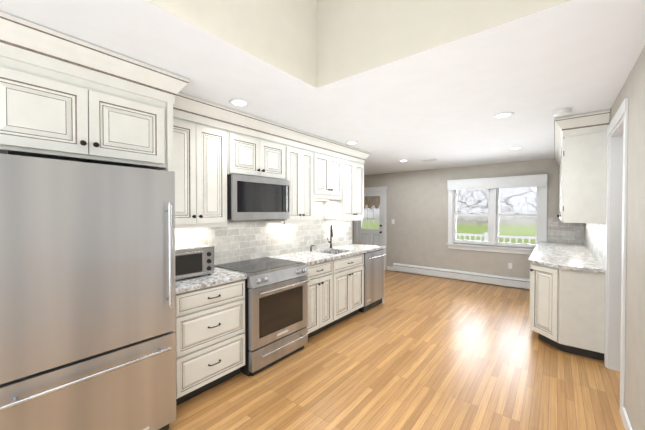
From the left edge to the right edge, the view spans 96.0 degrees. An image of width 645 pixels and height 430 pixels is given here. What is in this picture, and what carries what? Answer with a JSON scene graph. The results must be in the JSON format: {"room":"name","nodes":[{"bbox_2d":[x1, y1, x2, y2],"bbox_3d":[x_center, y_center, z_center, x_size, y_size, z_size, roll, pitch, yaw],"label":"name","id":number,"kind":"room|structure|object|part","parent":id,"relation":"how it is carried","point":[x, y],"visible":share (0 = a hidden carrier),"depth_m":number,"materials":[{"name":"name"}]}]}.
{"room":"kitchen","nodes":[
{"label":"kitchen","id":0,"kind":"room"},
{"bbox_2d":[146,0,315,87],"bbox_3d":[-0.914,-1.903,1.272,0.123,1.850,2.860,1,1,39],"label":"wall","id":1,"kind":"structure","parent":0,"point":[280,34],"depth_m":1.87,"materials":[{"name":"beige paint"}]},
{"bbox_2d":[227,198,323,221],"bbox_3d":[-1.179,-0.700,3.067,0.120,4.300,5.300,1,1,39],"label":"wall","id":2,"kind":"structure","parent":0,"point":[254,220],"depth_m":3.37,"materials":[{"name":"beige paint"}]},
{"bbox_2d":[0,11,370,163],"bbox_3d":[-0.611,-0.905,3.107,0.706,0.184,4.314,1,1,39],"label":"crown molding","id":3,"kind":"structure","parent":2,"relation":"attached to","point":[27,42],"depth_m":1.87,"materials":[{"name":"wood"}]},
{"bbox_2d":[173,117,226,228],"bbox_3d":[-1.219,-0.347,2.617,0.383,0.920,0.633,1,1,39],"label":"upper cabinet","id":4,"kind":"object","parent":2,"relation":"attached to","point":[200,160],"visible":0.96,"depth_m":2.54,"materials":[{"name":"wood"}]},
{"bbox_2d":[227,130,284,179],"bbox_3d":[-0.783,-0.605,3.157,0.383,0.417,0.750,1,1,39],"label":"upper cabinet","id":5,"kind":"object","parent":2,"relation":"attached to","point":[247,155],"visible":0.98,"depth_m":3.01,"materials":[{"name":"wood"}]},
{"bbox_2d":[227,174,289,219],"bbox_3d":[-0.750,-0.172,3.137,0.463,0.439,0.742,1,1,39],"label":"microwave","id":6,"kind":"object","parent":5,"relation":"attached to","point":[252,198],"visible":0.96,"depth_m":2.94,"materials":[{"name":"silver metal"}]},
{"bbox_2d":[175,200,351,264],"bbox_3d":[-0.526,0.148,3.785,0.010,0.733,3.312,1,1,39],"label":"backsplash","id":7,"kind":"structure","parent":2,"relation":"attached to","point":[235,241],"depth_m":3.56,"materials":[{"name":"tile"}]},
{"bbox_2d":[266,145,312,223],"bbox_3d":[-0.390,-0.360,3.648,0.383,0.920,0.492,1,1,39],"label":"upper cabinet","id":8,"kind":"object","parent":2,"relation":"attached to","point":[299,168],"visible":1,"depth_m":3.54,"materials":[{"name":"wood"}]},
{"bbox_2d":[313,152,341,199],"bbox_3d":[-0.031,-0.524,4.093,0.383,0.602,0.645,1,1,39],"label":"upper cabinet","id":9,"kind":"object","parent":2,"relation":"attached to","point":[327,176],"visible":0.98,"depth_m":3.96,"materials":[{"name":"wood"}]},
{"bbox_2d":[324,159,363,220],"bbox_3d":[0.367,-0.372,4.590,0.383,0.920,0.615,1,1,39],"label":"upper cabinet","id":10,"kind":"object","parent":2,"relation":"attached to","point":[349,206],"visible":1,"depth_m":4.43,"materials":[{"name":"wood"}]},
{"bbox_2d":[0,0,644,174],"bbox_3d":[0.212,-1.081,3.515,4.880,0.150,7.750,1,1,39],"label":"ceiling","id":11,"kind":"structure","parent":0,"point":[444,103],"depth_m":2.12,"materials":[{"name":"white paint"}]},
{"bbox_2d":[228,98,249,106],"bbox_3d":[-0.734,-0.990,2.564,0.184,0.006,0.184,1,1,39],"label":"recessed light","id":12,"kind":"object","parent":11,"relation":"in","point":[240,102],"visible":1,"depth_m":2.55,"materials":[{"name":"white plastic"}]},
{"bbox_2d":[346,141,358,143],"bbox_3d":[0.413,-1.009,4.054,0.184,0.006,0.184,1,1,39],"label":"recessed light","id":13,"kind":"object","parent":11,"relation":"in","point":[352,142],"visible":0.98,"depth_m":4.03,"materials":[{"name":"white plastic"}]},
{"bbox_2d":[420,158,439,161],"bbox_3d":[1.988,-1.023,5.392,0.300,0.014,0.200,1,1,39],"label":"ceiling vent","id":14,"kind":"object","parent":11,"relation":"in","point":[430,159],"visible":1,"depth_m":5.34,"materials":[{"name":"white metal"}]},
{"bbox_2d":[493,112,513,117],"bbox_3d":[1.805,-0.995,2.897,0.184,0.006,0.184,1,1,39],"label":"recessed light","id":15,"kind":"object","parent":11,"relation":"in","point":[504,115],"visible":0.98,"depth_m":2.89,"materials":[{"name":"white plastic"}]},
{"bbox_2d":[552,108,570,115],"bbox_3d":[2.287,-0.978,2.779,0.144,0.036,0.144,1,1,39],"label":"smoke detector","id":16,"kind":"object","parent":11,"relation":"attached to","point":[562,112],"visible":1,"depth_m":2.74,"materials":[{"name":"white plastic"}]},
{"bbox_2d":[168,270,624,429],"bbox_3d":[0.687,1.508,3.166,6.700,0.120,8.350,1,1,39],"label":"floor","id":17,"kind":"structure","parent":0,"point":[418,352],"depth_m":2.58,"materials":[{"name":"brown wood"}]},
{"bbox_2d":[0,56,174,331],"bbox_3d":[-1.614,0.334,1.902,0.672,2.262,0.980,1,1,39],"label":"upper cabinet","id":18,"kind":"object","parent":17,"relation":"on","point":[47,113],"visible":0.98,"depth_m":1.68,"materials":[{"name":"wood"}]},
{"bbox_2d":[0,149,175,429],"bbox_3d":[-1.536,0.576,1.849,0.810,1.778,0.865,1,1,39],"label":"fridge","id":19,"kind":"object","parent":17,"relation":"on","point":[87,302],"visible":1,"depth_m":1.59,"materials":[{"name":"silver metal"}]},
{"bbox_2d":[175,279,244,405],"bbox_3d":[-1.112,1.014,2.547,0.658,0.885,0.630,1,1,39],"label":"base cabinet","id":20,"kind":"object","parent":17,"relation":"on","point":[210,337],"visible":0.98,"depth_m":2.33,"materials":[{"name":"wood"}]},
{"bbox_2d":[175,267,246,293],"bbox_3d":[-1.118,0.550,2.546,0.642,0.038,0.630,1,1,39],"label":"countertop","id":21,"kind":"structure","parent":20,"relation":"on","point":[218,276],"depth_m":2.40,"materials":[{"name":"white stone"}]},
{"bbox_2d":[175,244,213,279],"bbox_3d":[-1.205,0.404,2.508,0.358,0.254,0.425,1,1,39],"label":"toaster oven","id":22,"kind":"object","parent":21,"relation":"on","point":[192,260],"visible":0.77,"depth_m":2.44,"materials":[{"name":"silver metal"}]},
{"bbox_2d":[214,257,308,376],"bbox_3d":[-0.630,0.984,3.055,0.742,0.932,0.754,1,1,39],"label":"range","id":23,"kind":"object","parent":17,"relation":"on","point":[276,310],"visible":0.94,"depth_m":2.81,"materials":[{"name":"silver metal"}]},
{"bbox_2d":[306,260,331,337],"bbox_3d":[-0.266,1.000,3.598,0.660,0.885,0.532,1,1,39],"label":"base cabinet","id":24,"kind":"object","parent":17,"relation":"on","point":[320,297],"visible":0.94,"depth_m":3.42,"materials":[{"name":"wood"}]},
{"bbox_2d":[327,254,363,327],"bbox_3d":[0.139,0.994,4.101,0.660,0.885,0.750,1,1,39],"label":"base cabinet","id":25,"kind":"object","parent":17,"relation":"on","point":[347,287],"visible":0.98,"depth_m":3.87,"materials":[{"name":"wood"}]},
{"bbox_2d":[269,244,384,265],"bbox_3d":[0.160,0.625,4.137,0.642,0.228,1.914,1,1,39],"label":"countertop","id":26,"kind":"structure","parent":25,"relation":"on","point":[314,256],"depth_m":3.88,"materials":[{"name":"white stone"}]},
{"bbox_2d":[327,224,332,247],"bbox_3d":[0.125,0.324,4.362,0.197,0.366,0.193,1,1,39],"label":"faucet","id":27,"kind":"object","parent":26,"relation":"on","point":[331,233],"visible":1,"depth_m":4.43,"materials":[{"name":"black metal"}]},
{"bbox_2d":[359,249,385,311],"bbox_3d":[0.589,0.989,4.615,0.664,0.882,0.589,1,1,39],"label":"dishwasher","id":28,"kind":"object","parent":17,"relation":"on","point":[373,265],"visible":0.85,"depth_m":4.40,"materials":[{"name":"silver metal"}]},
{"bbox_2d":[529,267,560,349],"bbox_3d":[2.459,1.012,3.221,0.250,0.870,0.250,1,1,39],"label":"base cabinet","id":29,"kind":"object","parent":17,"relation":"on","point":[545,282],"depth_m":3.19,"materials":[{"name":"wood"}]},
{"bbox_2d":[530,263,604,360],"bbox_3d":[2.621,1.006,3.151,0.627,0.884,0.340,1,1,39],"label":"base cabinet","id":30,"kind":"object","parent":17,"relation":"on","point":[567,311],"depth_m":2.93,"materials":[{"name":"wood"}]},
{"bbox_2d":[528,242,605,272],"bbox_3d":[3.385,0.530,4.103,0.637,0.038,2.830,1,1,39],"label":"countertop","id":31,"kind":"structure","parent":30,"relation":"on","point":[573,256],"depth_m":3.54,"materials":[{"name":"white stone"}]},
{"bbox_2d":[316,0,569,87],"bbox_3d":[0.714,-1.908,1.720,1.860,1.850,0.123,1,1,39],"label":"wall","id":32,"kind":"structure","parent":0,"point":[354,37],"depth_m":1.87,"materials":[{"name":"beige paint"}]},
{"bbox_2d":[352,158,577,289],"bbox_3d":[2.677,0.104,6.598,5.120,2.600,0.120,1,1,39],"label":"wall","id":33,"kind":"structure","parent":0,"point":[417,211],"depth_m":6.59,"materials":[{"name":"beige paint"}]},
{"bbox_2d":[358,191,382,245],"bbox_3d":[1.254,0.383,7.681,0.764,1.999,0.100,1,1,39],"label":"exterior door","id":34,"kind":"structure","parent":33,"relation":"in","point":[372,236],"depth_m":7.63,"materials":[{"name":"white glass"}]},
{"bbox_2d":[364,195,380,208],"bbox_3d":[1.256,-0.327,7.673,0.634,0.356,0.012,1,1,39],"label":"curtain valance","id":35,"kind":"object","parent":34,"relation":"attached to","point":[370,201],"visible":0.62,"depth_m":7.64,"materials":[{"name":"fabric"}]},
{"bbox_2d":[354,186,386,269],"bbox_3d":[1.280,0.330,7.712,0.976,2.120,0.138,1,1,39],"label":"door frame","id":36,"kind":"structure","parent":33,"relation":"attached to","point":[373,189],"depth_m":7.41,"materials":[{"name":"white wood"}]},
{"bbox_2d":[393,263,529,288],"bbox_3d":[2.948,1.307,6.276,3.015,0.203,0.065,1,1,39],"label":"baseboard heater","id":37,"kind":"object","parent":33,"relation":"attached to","point":[523,283],"visible":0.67,"depth_m":6.17,"materials":[{"name":"white metal"}]},
{"bbox_2d":[447,175,547,254],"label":"window","id":38,"kind":"structure","parent":33,"relation":"in","point":[493,243],"depth_m":5.89,"materials":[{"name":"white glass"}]},
{"bbox_3d":[3.758,1.108,6.742,9.000,1.350,1.420,1,1,39],"label":"porch rail","id":39,"kind":"part","parent":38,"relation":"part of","materials":[{"name":"white wood"}]},
{"bbox_2d":[447,174,546,189],"bbox_3d":[3.425,-0.643,5.835,1.730,0.215,0.063,1,1,39],"label":"roman shade","id":40,"kind":"object","parent":38,"relation":"attached to","point":[509,182],"visible":0.98,"depth_m":5.75,"materials":[{"name":"white fabric"}]},
{"bbox_2d":[609,46,644,429],"bbox_3d":[2.160,-0.686,1.954,0.120,4.300,7.750,1,1,39],"label":"wall","id":41,"kind":"structure","parent":0,"point":[633,90],"depth_m":1.83,"materials":[{"name":"beige paint"}]},
{"bbox_2d":[547,218,605,267],"bbox_3d":[3.452,0.289,4.077,0.509,0.443,2.839,1,1,39],"label":"backsplash","id":42,"kind":"structure","parent":41,"relation":"attached to","point":[591,237],"depth_m":5.04,"materials":[{"name":"tile"}]},
{"bbox_2d":[554,110,609,223],"bbox_3d":[3.451,-0.470,3.994,0.414,1.076,2.897,1,1,39],"label":"upper cabinet","id":43,"kind":"object","parent":41,"relation":"attached to","point":[580,144],"visible":0.98,"depth_m":2.91,"materials":[{"name":"wood"}]},
{"bbox_2d":[604,98,627,417],"bbox_3d":[2.508,0.313,2.400,0.156,2.290,0.966,1,1,39],"label":"door frame","id":44,"kind":"structure","parent":41,"relation":"attached to","point":[616,229],"depth_m":2.70,"materials":[{"name":"white wood"}]},
{"bbox_2d":[622,407,632,429],"bbox_3d":[1.866,1.419,1.723,0.013,0.095,0.890,1,1,39],"label":"baseboard","id":45,"kind":"structure","parent":41,"relation":"attached to","point":[626,422],"depth_m":1.97,"materials":[{"name":"white wood"}]},
{"label":"outside","id":46,"kind":"structure","parent":0,"visible":0},
{"bbox_2d":[362,187,536,243],"bbox_3d":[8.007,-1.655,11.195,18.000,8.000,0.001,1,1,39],"label":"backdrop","id":47,"kind":"structure","parent":46,"point":[517,206],"depth_m":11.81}
]}

